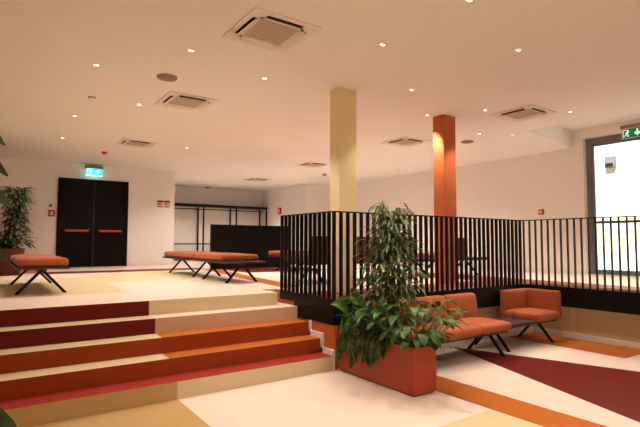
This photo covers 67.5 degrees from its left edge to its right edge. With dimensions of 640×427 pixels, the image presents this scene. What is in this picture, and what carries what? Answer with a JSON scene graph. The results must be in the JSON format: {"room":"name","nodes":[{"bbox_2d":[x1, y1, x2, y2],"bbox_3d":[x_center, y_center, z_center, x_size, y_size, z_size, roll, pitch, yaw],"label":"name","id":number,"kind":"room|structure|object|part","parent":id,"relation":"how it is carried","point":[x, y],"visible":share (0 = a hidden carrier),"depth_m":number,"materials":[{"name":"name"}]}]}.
{"room":"lobby","nodes":[
{"label":"lobby","id":0,"kind":"room"},
{"bbox_2d":[0,156,174,266],"bbox_3d":[-7.301,-0.003,11.810,7.380,2.900,0.200,3,-4,-35],"label":"wall","id":1,"kind":"structure","parent":0,"point":[150,234],"depth_m":12.93,"materials":[{"name":"white paint"}]},
{"bbox_2d":[48,210,54,215],"bbox_3d":[-6.748,-0.008,12.041,0.140,0.160,0.058,3,-4,-35],"label":"fire alarm","id":2,"kind":"object","parent":1,"relation":"attached to","point":[50,212],"visible":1,"depth_m":12.02,"materials":[{"name":"red plastic"}]},
{"bbox_2d":[56,177,128,266],"bbox_3d":[-5.918,0.250,12.537,1.700,2.290,0.157,3,-4,-35],"label":"door","id":3,"kind":"structure","parent":1,"relation":"in","point":[79,207],"depth_m":12.55,"materials":[{"name":"black"}]},
{"bbox_2d":[85,165,102,175],"bbox_3d":[-5.937,-1.114,12.582,0.420,0.252,0.190,3,-4,-35],"label":"exit sign","id":4,"kind":"object","parent":1,"relation":"attached to","point":[90,170],"visible":1,"depth_m":12.52,"materials":[{"name":"teal plastic"}]},
{"bbox_3d":[-5.913,-1.087,12.545,0.380,0.170,0.025,3,-4,-35],"label":"sign plate","id":5,"kind":"part","parent":4,"relation":"part of","materials":[{"name":"teal plastic"}]},
{"bbox_2d":[127,262,172,265],"bbox_3d":[-4.734,1.410,13.372,1.280,0.080,0.015,3,-4,-35],"label":"baseboard","id":6,"kind":"structure","parent":1,"relation":"attached to","point":[154,263],"depth_m":13.35,"materials":[{"name":"white"}]},
{"bbox_2d":[157,200,162,207],"bbox_3d":[-4.540,-0.270,13.608,0.175,0.205,0.011,3,-4,-35],"label":"wall sign","id":7,"kind":"object","parent":1,"relation":"attached to","point":[159,202],"visible":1,"depth_m":13.60,"materials":[{"name":"beige"}]},
{"bbox_2d":[164,201,169,207],"bbox_3d":[-4.383,-0.264,13.716,0.175,0.205,0.011,3,-4,-35],"label":"wall sign","id":8,"kind":"object","parent":1,"relation":"attached to","point":[166,203],"visible":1,"depth_m":13.71,"materials":[{"name":"beige"}]},
{"bbox_2d":[173,186,261,251],"bbox_3d":[-4.331,0.384,18.073,4.800,2.900,0.150,3,-4,-35],"label":"wall","id":9,"kind":"structure","parent":0,"point":[185,220],"depth_m":18.02,"materials":[{"name":"white paint"}]},
{"bbox_2d":[261,184,302,249],"bbox_3d":[-1.444,0.392,18.080,0.100,2.900,3.119,3,-4,-35],"label":"wall","id":10,"kind":"structure","parent":0,"point":[289,199],"depth_m":17.99,"materials":[{"name":"white paint"}]},
{"bbox_2d":[275,289,337,369],"bbox_3d":[-0.231,1.423,6.102,0.044,0.797,1.475,3,-4,-35],"label":"wall","id":11,"kind":"structure","parent":0,"point":[330,332],"depth_m":5.62,"materials":[{"name":"orange paint"}]},
{"bbox_2d":[308,320,332,355],"bbox_3d":[0.013,1.466,5.679,0.028,0.340,0.504,3,-4,-35],"label":"trim","id":12,"kind":"structure","parent":11,"relation":"attached to","point":[311,332],"depth_m":5.66,"materials":[{"name":"white"}]},
{"bbox_2d":[333,350,334,369],"bbox_3d":[0.158,1.673,5.456,0.028,0.222,0.006,3,-4,-35],"label":"trim","id":13,"kind":"structure","parent":11,"relation":"attached to","point":[333,350],"depth_m":5.45,"materials":[{"name":"white"}]},
{"bbox_2d":[303,184,329,250],"bbox_3d":[-0.042,0.333,17.062,1.249,2.900,0.150,3,-4,-35],"label":"wall","id":14,"kind":"structure","parent":0,"point":[316,198],"depth_m":16.95,"materials":[{"name":"white paint"}]},
{"bbox_2d":[0,0,639,191],"bbox_3d":[-1.013,-1.795,8.109,13.600,0.460,20.500,3,-4,-35],"label":"ceiling","id":15,"kind":"structure","parent":0,"point":[459,59],"depth_m":6.06,"materials":[{"name":"white paint"}]},
{"bbox_2d":[115,138,158,148],"bbox_3d":[-3.796,-1.441,9.937,0.700,0.038,0.720,3,-4,-35],"label":"air conditioner","id":16,"kind":"object","parent":15,"relation":"attached to","point":[127,142],"depth_m":9.91,"materials":[{"name":"white plastic"}]},
{"bbox_2d":[125,141,148,145],"bbox_3d":[-3.796,-1.453,9.938,0.420,0.014,0.440,3,-4,-35],"label":"ceiling vent","id":17,"kind":"object","parent":16,"relation":"in","point":[128,143],"depth_m":9.92,"materials":[{"name":"beige"}]},
{"bbox_2d":[156,73,176,81],"bbox_3d":[-1.902,-1.682,5.954,0.250,0.030,0.250,3,-4,-35],"label":"ceiling speaker","id":18,"kind":"object","parent":15,"relation":"attached to","point":[164,77],"visible":1,"depth_m":5.90,"materials":[{"name":"brown plastic"}]},
{"bbox_2d":[155,91,218,111],"bbox_3d":[-1.950,-1.616,6.988,0.700,0.038,0.720,3,-4,-35],"label":"air conditioner","id":19,"kind":"object","parent":15,"relation":"attached to","point":[173,99],"depth_m":6.94,"materials":[{"name":"white plastic"}]},
{"bbox_2d":[169,97,203,107],"bbox_3d":[-1.950,-1.628,6.989,0.420,0.014,0.440,3,-4,-35],"label":"ceiling vent","id":20,"kind":"object","parent":19,"relation":"in","point":[175,101],"depth_m":6.99,"materials":[{"name":"beige plastic"}]},
{"bbox_2d":[244,177,271,181],"bbox_3d":[-2.039,-1.094,15.601,0.700,0.038,0.720,3,-4,-35],"label":"air conditioner","id":21,"kind":"object","parent":15,"relation":"attached to","point":[254,179],"depth_m":15.54,"materials":[{"name":"white plastic"}]},
{"bbox_2d":[222,6,320,52],"bbox_3d":[-0.479,-1.753,4.660,0.700,0.038,0.720,3,-4,-35],"label":"air conditioner","id":22,"kind":"object","parent":15,"relation":"attached to","point":[260,27],"depth_m":4.61,"materials":[{"name":"white plastic"}]},
{"bbox_2d":[243,19,298,44],"bbox_3d":[-0.479,-1.765,4.661,0.420,0.014,0.440,3,-4,-35],"label":"ceiling vent","id":23,"kind":"object","parent":22,"relation":"in","point":[267,31],"depth_m":4.65,"materials":[{"name":"beige plastic"}]},
{"bbox_2d":[295,161,329,167],"bbox_3d":[-0.175,-1.272,12.591,0.700,0.038,0.720,3,-4,-35],"label":"air conditioner","id":24,"kind":"object","parent":15,"relation":"attached to","point":[310,164],"depth_m":12.53,"materials":[{"name":"white plastic"}]},
{"bbox_2d":[304,163,320,166],"bbox_3d":[-0.175,-1.284,12.591,0.420,0.014,0.440,3,-4,-35],"label":"ceiling vent","id":25,"kind":"object","parent":24,"relation":"in","point":[307,164],"depth_m":12.68,"materials":[{"name":"beige plastic"}]},
{"bbox_2d":[381,136,430,146],"bbox_3d":[1.736,-1.441,9.723,0.700,0.038,0.720,3,-4,-35],"label":"ceiling vent","id":26,"kind":"object","parent":15,"relation":"attached to","point":[406,141],"depth_m":9.66,"materials":[{"name":"white plastic"}]},
{"bbox_2d":[461,140,473,143],"bbox_3d":[2.982,-1.443,9.696,0.250,0.030,0.250,3,-4,-35],"label":"ceiling speaker","id":27,"kind":"object","parent":15,"relation":"attached to","point":[464,141],"visible":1,"depth_m":9.64,"materials":[{"name":"brown plastic"}]},
{"bbox_2d":[489,104,556,121],"bbox_3d":[3.205,-1.567,7.582,0.700,0.038,0.720,3,-4,-35],"label":"air conditioner","id":28,"kind":"object","parent":15,"relation":"attached to","point":[530,111],"depth_m":7.54,"materials":[{"name":"white plastic"}]},
{"bbox_2d":[504,109,540,118],"bbox_3d":[3.205,-1.579,7.582,0.420,0.014,0.440,3,-4,-35],"label":"ceiling vent","id":29,"kind":"object","parent":28,"relation":"in","point":[526,113],"depth_m":7.60,"materials":[{"name":"beige plastic"}]},
{"bbox_2d":[0,260,639,306],"bbox_3d":[-1.057,1.525,7.853,13.280,0.802,20.250,3,-4,-35],"label":"floor","id":30,"kind":"structure","parent":0,"point":[81,284],"depth_m":7.74,"materials":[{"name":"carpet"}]},
{"bbox_2d":[0,248,24,275],"bbox_3d":[-6.119,0.943,9.346,0.620,0.520,0.620,3,-4,-35],"label":"pot","id":31,"kind":"object","parent":30,"relation":"on","point":[6,269],"visible":0.74,"depth_m":9.15,"materials":[{"name":"brown"}]},
{"bbox_2d":[0,186,38,248],"bbox_3d":[-6.137,0.120,9.396,1.116,1.361,1.251,3,-4,-35],"label":"potted palm","id":32,"kind":"object","parent":31,"relation":"on","point":[10,243],"visible":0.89,"depth_m":9.38,"materials":[{"name":"green plant"}]},
{"bbox_2d":[9,254,69,294],"bbox_3d":[-3.983,0.816,6.723,0.574,0.474,2.250,3,-4,-35],"label":"bench","id":33,"kind":"object","parent":30,"relation":"on","point":[40,263],"visible":0.98,"depth_m":5.92,"materials":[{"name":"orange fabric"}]},
{"bbox_3d":[-4.566,0.930,7.317,0.298,0.314,0.044,3,-4,-35],"label":"leg","id":34,"kind":"part","parent":33,"relation":"part of","materials":[{"name":"black metal"}]},
{"bbox_3d":[-3.611,0.849,5.937,0.298,0.314,0.044,3,-4,-35],"label":"leg","id":35,"kind":"part","parent":33,"relation":"part of","materials":[{"name":"black metal"}]},
{"bbox_2d":[11,254,68,266],"bbox_3d":[-3.983,0.644,6.733,0.550,0.131,2.250,3,-4,-35],"label":"seat cushion","id":36,"kind":"object","parent":33,"relation":"on","point":[21,260],"depth_m":5.89,"materials":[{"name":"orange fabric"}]},
{"bbox_3d":[-3.983,0.736,6.728,0.570,0.065,2.250,3,-4,-35],"label":"frame","id":37,"kind":"part","parent":33,"relation":"part of","materials":[{"name":"black metal"}]},
{"bbox_3d":[-4.338,0.941,7.474,0.298,0.314,0.044,3,-4,-35],"label":"leg","id":38,"kind":"part","parent":33,"relation":"part of","materials":[{"name":"black metal"}]},
{"bbox_3d":[-3.384,0.859,6.094,0.298,0.314,0.044,3,-4,-35],"label":"leg","id":39,"kind":"part","parent":33,"relation":"part of","materials":[{"name":"black metal"}]},
{"bbox_2d":[163,251,220,276],"bbox_3d":[-2.552,1.000,9.704,0.700,0.474,1.900,3,-4,-35],"label":"bench","id":40,"kind":"object","parent":30,"relation":"on","point":[182,255],"visible":0.66,"depth_m":9.40,"materials":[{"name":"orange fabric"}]},
{"bbox_3d":[-3.081,1.110,10.221,0.298,0.314,0.044,3,-4,-35],"label":"leg","id":41,"kind":"part","parent":40,"relation":"part of","materials":[{"name":"black metal"}]},
{"bbox_3d":[-2.552,0.921,9.709,0.700,0.065,1.900,3,-4,-35],"label":"frame","id":42,"kind":"part","parent":40,"relation":"part of","materials":[{"name":"black metal"}]},
{"bbox_2d":[164,251,220,258],"bbox_3d":[-2.560,0.830,9.727,0.680,0.131,1.870,3,-4,-35],"label":"seat cushion","id":43,"kind":"object","parent":40,"relation":"on","point":[169,254],"depth_m":9.46,"materials":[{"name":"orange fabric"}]},
{"bbox_3d":[-2.274,1.041,9.055,0.298,0.314,0.044,3,-4,-35],"label":"leg","id":44,"kind":"part","parent":40,"relation":"part of","materials":[{"name":"black metal"}]},
{"bbox_3d":[-2.047,1.052,9.211,0.298,0.314,0.044,3,-4,-35],"label":"leg","id":45,"kind":"part","parent":40,"relation":"part of","materials":[{"name":"black metal"}]},
{"bbox_2d":[174,203,267,250],"bbox_3d":[-4.066,0.704,17.720,4.460,2.020,0.640,3,-4,-35],"label":"clothes rack","id":46,"kind":"object","parent":30,"relation":"on","point":[204,206],"visible":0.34,"depth_m":17.75,"materials":[{"name":"black metal"}]},
{"bbox_3d":[-4.058,1.124,17.701,4.380,0.040,0.040,3,-4,-35],"label":"hanging rail","id":47,"kind":"part","parent":46,"relation":"part of","materials":[{"name":"black metal"}]},
{"bbox_3d":[-4.055,-0.144,17.777,4.380,0.040,0.040,3,-4,-35],"label":"hanging rail","id":48,"kind":"part","parent":46,"relation":"part of","materials":[{"name":"black metal"}]},
{"bbox_2d":[174,203,267,209],"bbox_3d":[-4.063,-0.269,17.779,4.460,0.070,0.640,3,-4,-35],"label":"shelf","id":49,"kind":"object","parent":46,"relation":"attached to","point":[204,206],"depth_m":17.80,"materials":[{"name":"black metal"}]},
{"bbox_2d":[193,253,265,282],"bbox_3d":[-1.588,0.913,8.240,0.700,0.474,1.470,3,-4,-35],"label":"bench","id":50,"kind":"object","parent":30,"relation":"on","point":[240,259],"visible":1,"depth_m":7.86,"materials":[{"name":"orange fabric"}]},
{"bbox_3d":[-1.949,1.010,8.514,0.298,0.314,0.044,3,-4,-35],"label":"leg","id":51,"kind":"part","parent":50,"relation":"part of","materials":[{"name":"black metal"}]},
{"bbox_3d":[-1.722,1.020,8.671,0.298,0.314,0.044,3,-4,-35],"label":"leg","id":52,"kind":"part","parent":50,"relation":"part of","materials":[{"name":"black metal"}]},
{"bbox_2d":[195,253,257,260],"bbox_3d":[-1.650,0.748,8.341,0.680,0.131,1.250,3,-4,-35],"label":"seat cushion","id":53,"kind":"object","parent":50,"relation":"on","point":[198,256],"depth_m":7.92,"materials":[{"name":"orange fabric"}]},
{"bbox_3d":[-1.588,0.834,8.245,0.700,0.065,1.470,3,-4,-35],"label":"frame","id":54,"kind":"part","parent":50,"relation":"part of","materials":[{"name":"black metal"}]},
{"bbox_3d":[-1.386,0.962,7.701,0.298,0.314,0.044,3,-4,-35],"label":"leg","id":55,"kind":"part","parent":50,"relation":"part of","materials":[{"name":"black metal"}]},
{"bbox_3d":[-1.159,0.972,7.858,0.298,0.314,0.044,3,-4,-35],"label":"leg","id":56,"kind":"part","parent":50,"relation":"part of","materials":[{"name":"black metal"}]},
{"bbox_2d":[210,224,287,268],"bbox_3d":[-1.760,0.847,12.258,2.190,1.085,0.140,3,-4,-35],"label":"wall","id":57,"kind":"structure","parent":30,"relation":"on","point":[259,240],"depth_m":12.14,"materials":[{"name":"black laminate"}]},
{"bbox_2d":[267,250,312,270],"bbox_3d":[-0.541,1.075,10.854,0.700,0.474,1.450,3,-4,-35],"label":"bench","id":58,"kind":"object","parent":30,"relation":"on","point":[271,253],"visible":0.27,"depth_m":10.99,"materials":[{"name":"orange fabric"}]},
{"bbox_2d":[268,250,303,255],"bbox_3d":[-0.540,0.903,10.865,0.680,0.131,1.450,3,-4,-35],"label":"seat cushion","id":59,"kind":"object","parent":58,"relation":"on","point":[271,253],"depth_m":10.96,"materials":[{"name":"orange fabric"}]},
{"bbox_2d":[287,236,434,281],"bbox_3d":[0.841,0.796,8.514,2.932,0.755,0.932,3,-4,-35],"label":"sofa","id":60,"kind":"object","parent":30,"relation":"on","point":[364,241],"visible":0.1,"depth_m":7.88,"materials":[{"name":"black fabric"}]},
{"bbox_2d":[287,254,303,262],"bbox_3d":[-0.111,0.740,7.964,0.739,0.134,0.760,3,-4,-35],"label":"seat cushion","id":61,"kind":"object","parent":60,"relation":"on","point":[291,254],"depth_m":7.75,"materials":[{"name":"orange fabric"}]},
{"bbox_3d":[0.157,0.581,7.586,0.737,0.440,0.164,3,-4,-35],"label":"backrest","id":62,"kind":"part","parent":60,"relation":"part of","materials":[{"name":"brown fabric"}]},
{"bbox_3d":[0.836,0.855,8.532,2.915,0.030,0.750,3,-4,-35],"label":"frame","id":63,"kind":"part","parent":60,"relation":"part of","materials":[{"name":"black metal"}]},
{"bbox_3d":[0.770,0.608,8.008,0.737,0.440,0.164,3,-4,-35],"label":"backrest","id":64,"kind":"part","parent":60,"relation":"part of","materials":[{"name":"orange fabric"}]},
{"bbox_3d":[1.383,0.635,8.431,0.737,0.440,0.164,3,-4,-35],"label":"backrest","id":65,"kind":"part","parent":60,"relation":"part of","materials":[{"name":"orange fabric"}]},
{"bbox_2d":[417,238,486,274],"bbox_3d":[2.647,0.876,9.758,1.442,0.755,0.932,3,-4,-35],"label":"sofa","id":66,"kind":"object","parent":30,"relation":"on","point":[458,238],"visible":0.12,"depth_m":9.31,"materials":[{"name":"black fabric"}]},
{"bbox_2d":[417,252,434,257],"bbox_3d":[2.309,0.848,9.631,0.739,0.134,0.760,3,-4,-35],"label":"seat cushion","id":67,"kind":"object","parent":66,"relation":"on","point":[423,252],"depth_m":9.37,"materials":[{"name":"orange fabric"}]},
{"bbox_3d":[2.576,0.688,9.253,0.737,0.440,0.164,3,-4,-35],"label":"backrest","id":68,"kind":"part","parent":66,"relation":"part of","materials":[{"name":"brown fabric"}]},
{"bbox_2d":[280,211,639,325],"bbox_3d":[2.179,0.699,6.640,5.446,1.320,2.302,0,-3,1],"label":"railing","id":69,"kind":"object","parent":30,"relation":"on","point":[317,308],"visible":0.62,"depth_m":6.56,"materials":[{"name":"black metal"}]},
{"bbox_3d":[-0.175,0.005,6.094,0.044,0.014,1.229,3,-4,-35],"label":"handrail","id":70,"kind":"part","parent":69,"relation":"part of","materials":[{"name":"black metal"}]},
{"bbox_3d":[1.730,0.046,6.685,3.764,0.014,0.044,3,-4,-35],"label":"handrail","id":71,"kind":"part","parent":69,"relation":"part of","materials":[{"name":"black metal"}]},
{"bbox_3d":[4.075,0.049,6.639,0.044,0.014,2.779,3,-4,-35],"label":"handrail","id":72,"kind":"part","parent":69,"relation":"part of","materials":[{"name":"black metal"}]},
{"bbox_2d":[29,332,639,426],"bbox_3d":[1.645,1.677,2.001,11.100,0.202,7.580,3,-4,-35],"label":"floor","id":73,"kind":"structure","parent":0,"point":[565,382],"depth_m":4.46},
{"bbox_2d":[0,291,332,426],"bbox_3d":[-2.850,1.305,4.294,6.265,0.800,1.480,3,-4,-35],"label":"staircase","id":74,"kind":"structure","parent":73,"relation":"on","point":[59,361],"depth_m":4.75,"materials":[{"name":"carpet"}]},
{"bbox_2d":[339,328,435,396],"bbox_3d":[0.674,1.536,5.069,0.310,0.450,1.170,3,-4,-35],"label":"planter box","id":75,"kind":"object","parent":73,"relation":"on","point":[412,372],"visible":0.68,"depth_m":4.66,"materials":[{"name":"red metal"}]},
{"bbox_2d":[330,288,368,334],"bbox_3d":[0.328,1.126,5.365,0.460,0.576,0.136,1,-4,-9],"label":"philodendron","id":76,"kind":"object","parent":75,"relation":"on","point":[342,304],"visible":0.56,"depth_m":5.36,"materials":[{"name":"green plant"}]},
{"bbox_2d":[336,330,388,370],"bbox_3d":[0.452,1.471,5.101,0.171,0.433,0.821,3,-4,-35],"label":"pothos","id":77,"kind":"object","parent":75,"relation":"in","point":[359,342],"visible":0.9,"depth_m":5.07,"materials":[{"name":"green plant"}]},
{"bbox_2d":[333,309,401,334],"bbox_3d":[0.601,1.232,5.262,0.758,0.355,0.863,3,-4,-35],"label":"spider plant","id":78,"kind":"object","parent":75,"relation":"on","point":[351,322],"visible":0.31,"depth_m":5.15,"materials":[{"name":"green plant"}]},
{"bbox_2d":[339,297,432,343],"bbox_3d":[0.693,1.145,5.043,1.035,0.503,1.034,-2,-4,32],"label":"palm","id":79,"kind":"object","parent":75,"relation":"on","point":[409,316],"visible":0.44,"depth_m":4.91,"materials":[{"name":"green plant"}]},
{"bbox_2d":[351,201,429,341],"bbox_3d":[0.755,0.638,5.016,0.823,1.527,0.851,-2,-4,32],"label":"fig","id":80,"kind":"object","parent":75,"relation":"in","point":[389,282],"visible":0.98,"depth_m":4.93,"materials":[{"name":"green plant"}]},
{"bbox_2d":[354,298,475,352],"bbox_3d":[0.942,1.115,4.748,1.089,0.531,1.062,-2,-4,28],"label":"peace lily","id":81,"kind":"object","parent":75,"relation":"on","point":[428,337],"visible":0.79,"depth_m":4.54,"materials":[{"name":"green plant"}]},
{"bbox_2d":[374,293,511,356],"bbox_3d":[1.525,1.431,5.878,1.856,0.768,0.661,3,-4,-35],"label":"sofa","id":82,"kind":"object","parent":73,"relation":"on","point":[479,326],"visible":0.46,"depth_m":6.04,"materials":[{"name":"orange fabric"}]},
{"bbox_3d":[0.871,1.204,5.736,0.594,0.335,0.173,3,-4,-35],"label":"backrest","id":83,"kind":"part","parent":82,"relation":"part of","materials":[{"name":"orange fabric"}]},
{"bbox_2d":[409,326,446,341],"bbox_3d":[1.015,1.396,5.526,0.616,0.138,0.660,3,-4,-35],"label":"seat cushion","id":84,"kind":"object","parent":82,"relation":"on","point":[413,326],"depth_m":5.38,"materials":[{"name":"orange fabric"}]},
{"bbox_3d":[1.381,1.227,6.087,0.594,0.335,0.173,3,-4,-35],"label":"backrest","id":85,"kind":"part","parent":82,"relation":"part of","materials":[{"name":"orange fabric"}]},
{"bbox_2d":[419,322,480,339],"bbox_3d":[1.525,1.418,5.878,0.616,0.138,0.660,3,-4,-35],"label":"seat cushion","id":86,"kind":"object","parent":82,"relation":"on","point":[474,331],"depth_m":5.66,"materials":[{"name":"orange fabric"}]},
{"bbox_3d":[1.891,1.249,6.439,0.594,0.335,0.173,3,-4,-35],"label":"backrest","id":87,"kind":"part","parent":82,"relation":"part of","materials":[{"name":"orange fabric"}]},
{"bbox_3d":[1.519,1.498,5.881,1.800,0.030,0.560,3,-4,-35],"label":"frame","id":88,"kind":"part","parent":82,"relation":"part of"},
{"bbox_2d":[455,317,511,334],"bbox_3d":[2.035,1.441,6.229,0.616,0.138,0.660,3,-4,-35],"label":"seat cushion","id":89,"kind":"object","parent":82,"relation":"on","point":[488,326],"depth_m":6.02,"materials":[{"name":"orange fabric"}]},
{"bbox_2d":[474,288,561,351],"bbox_3d":[2.846,1.510,6.946,1.432,0.748,0.622,3,-4,-35],"label":"seat","id":90,"kind":"object","parent":73,"relation":"on","point":[520,307],"visible":0.94,"depth_m":7.12,"materials":[{"name":"orange fabric"}]},
{"bbox_3d":[2.977,1.366,7.336,0.600,0.415,0.144,3,-4,-35],"label":"backrest","id":91,"kind":"part","parent":90,"relation":"part of","materials":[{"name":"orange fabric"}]},
{"bbox_2d":[505,307,559,321],"bbox_3d":[3.142,1.492,7.107,0.620,0.148,0.550,3,-4,-35],"label":"seat cushion","id":92,"kind":"object","parent":90,"relation":"on","point":[537,314],"depth_m":6.97,"materials":[{"name":"orange fabric"}]},
{"bbox_3d":[2.828,1.565,6.941,1.360,0.030,0.500,3,-4,-35],"label":"frame","id":93,"kind":"part","parent":90,"relation":"part of","materials":[{"name":"black metal"}]},
{"bbox_3d":[3.380,1.366,7.316,0.144,0.415,0.590,3,-4,-35],"label":"backrest","id":94,"kind":"part","parent":90,"relation":"part of","materials":[{"name":"orange fabric"}]},
{"bbox_3d":[-1.627,1.321,1.536,0.540,0.440,0.540,3,-4,-35],"label":"pot","id":95,"kind":"object","parent":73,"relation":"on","visible":0},
{"bbox_2d":[0,136,16,426],"bbox_3d":[-1.579,0.364,1.608,0.891,1.640,0.793,0,-3,-4],"label":"dracaena","id":96,"kind":"object","parent":95,"relation":"on","point":[6,420],"visible":1,"depth_m":1.89,"materials":[{"name":"green plant"}]},
{"bbox_2d":[330,87,356,292],"bbox_3d":[0.311,-0.311,6.418,0.290,2.700,0.220,3,-4,-35],"label":"pillar","id":97,"kind":"structure","parent":0,"point":[343,143],"depth_m":6.34,"materials":[{"name":"beige paint"}]},
{"bbox_2d":[336,283,532,337],"bbox_3d":[1.827,1.467,6.746,4.075,0.797,0.032,3,-4,-35],"label":"wall","id":98,"kind":"structure","parent":0,"point":[486,312],"depth_m":7.22,"materials":[{"name":"brown wood"}]},
{"bbox_2d":[338,327,532,366],"bbox_3d":[1.830,1.821,6.699,4.053,0.085,0.014,3,-4,-35],"label":"baseboard","id":99,"kind":"structure","parent":98,"relation":"attached to","point":[530,329],"depth_m":7.15,"materials":[{"name":"white"}]},
{"bbox_2d":[433,114,456,283],"bbox_3d":[2.022,-0.227,7.740,0.290,2.700,0.225,3,-4,-35],"label":"pillar","id":100,"kind":"structure","parent":0,"point":[444,139],"depth_m":7.67,"materials":[{"name":"orange paint"}]},
{"bbox_2d":[357,119,639,273],"bbox_3d":[5.433,0.171,10.445,0.240,4.050,17.000,3,-4,-35],"label":"wall","id":101,"kind":"structure","parent":0,"point":[553,182],"depth_m":11.26,"materials":[{"name":"white paint"}]},
{"bbox_2d":[400,262,586,273],"bbox_3d":[3.030,1.445,13.625,0.015,0.080,8.880,3,-4,-35],"label":"baseboard","id":102,"kind":"structure","parent":101,"relation":"attached to","point":[527,269],"depth_m":10.72,"materials":[{"name":"white"}]},
{"bbox_2d":[588,274,639,276],"bbox_3d":[6.603,1.196,8.576,0.120,0.040,3.500,3,-4,-35],"label":"trim","id":103,"kind":"structure","parent":101,"relation":"attached to","point":[588,274],"depth_m":9.53,"materials":[{"name":"white"}]},
{"bbox_2d":[620,123,639,138],"bbox_3d":[6.095,-1.611,9.334,0.060,0.263,0.430,3,-4,-35],"label":"exit sign","id":104,"kind":"object","parent":101,"relation":"attached to","point":[631,130],"visible":1,"depth_m":9.36,"materials":[{"name":"teal plastic"}]},
{"bbox_3d":[6.103,-1.578,9.338,0.020,0.180,0.390,3,-4,-35],"label":"sign plate","id":105,"kind":"part","parent":104,"relation":"part of","materials":[{"name":"teal plastic"}]},
{"bbox_2d":[532,283,639,342],"bbox_3d":[5.655,1.357,4.782,0.032,0.797,7.560,3,-4,-35],"label":"wall","id":106,"kind":"structure","parent":0,"point":[612,325],"depth_m":7.03,"materials":[{"name":"brown wood"}]},
{"bbox_2d":[533,327,639,348],"bbox_3d":[5.635,1.712,4.746,0.014,0.085,7.558,3,-4,-35],"label":"baseboard","id":107,"kind":"structure","parent":106,"relation":"attached to","point":[629,344],"depth_m":7.09,"materials":[{"name":"white"}]},
{"bbox_3d":[8.889,1.909,12.125,7.480,0.800,22.000,3,-4,-35],"label":"floor","id":108,"kind":"structure","parent":0,"visible":0},
{"bbox_2d":[597,220,639,223],"bbox_3d":[7.555,0.712,9.446,0.050,1.260,9.040,3,-4,-35],"label":"handrail","id":109,"kind":"object","parent":108,"relation":"on","point":[621,221],"visible":0.02,"depth_m":10.66,"materials":[{"name":"black metal"}]},
{"label":"outside","id":110,"kind":"structure","parent":0,"visible":0},
{"bbox_2d":[586,133,639,275],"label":"window","id":111,"kind":"structure","parent":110,"point":[618,187],"depth_m":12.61,"materials":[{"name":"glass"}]},
{"bbox_2d":[604,156,615,167],"bbox_3d":[7.718,-1.372,12.743,0.145,0.300,0.250,3,-4,-35],"label":"wall lamp","id":112,"kind":"object","parent":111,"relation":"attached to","point":[609,161],"visible":1,"depth_m":12.69,"materials":[{"name":"grey plastic"}]}
]}

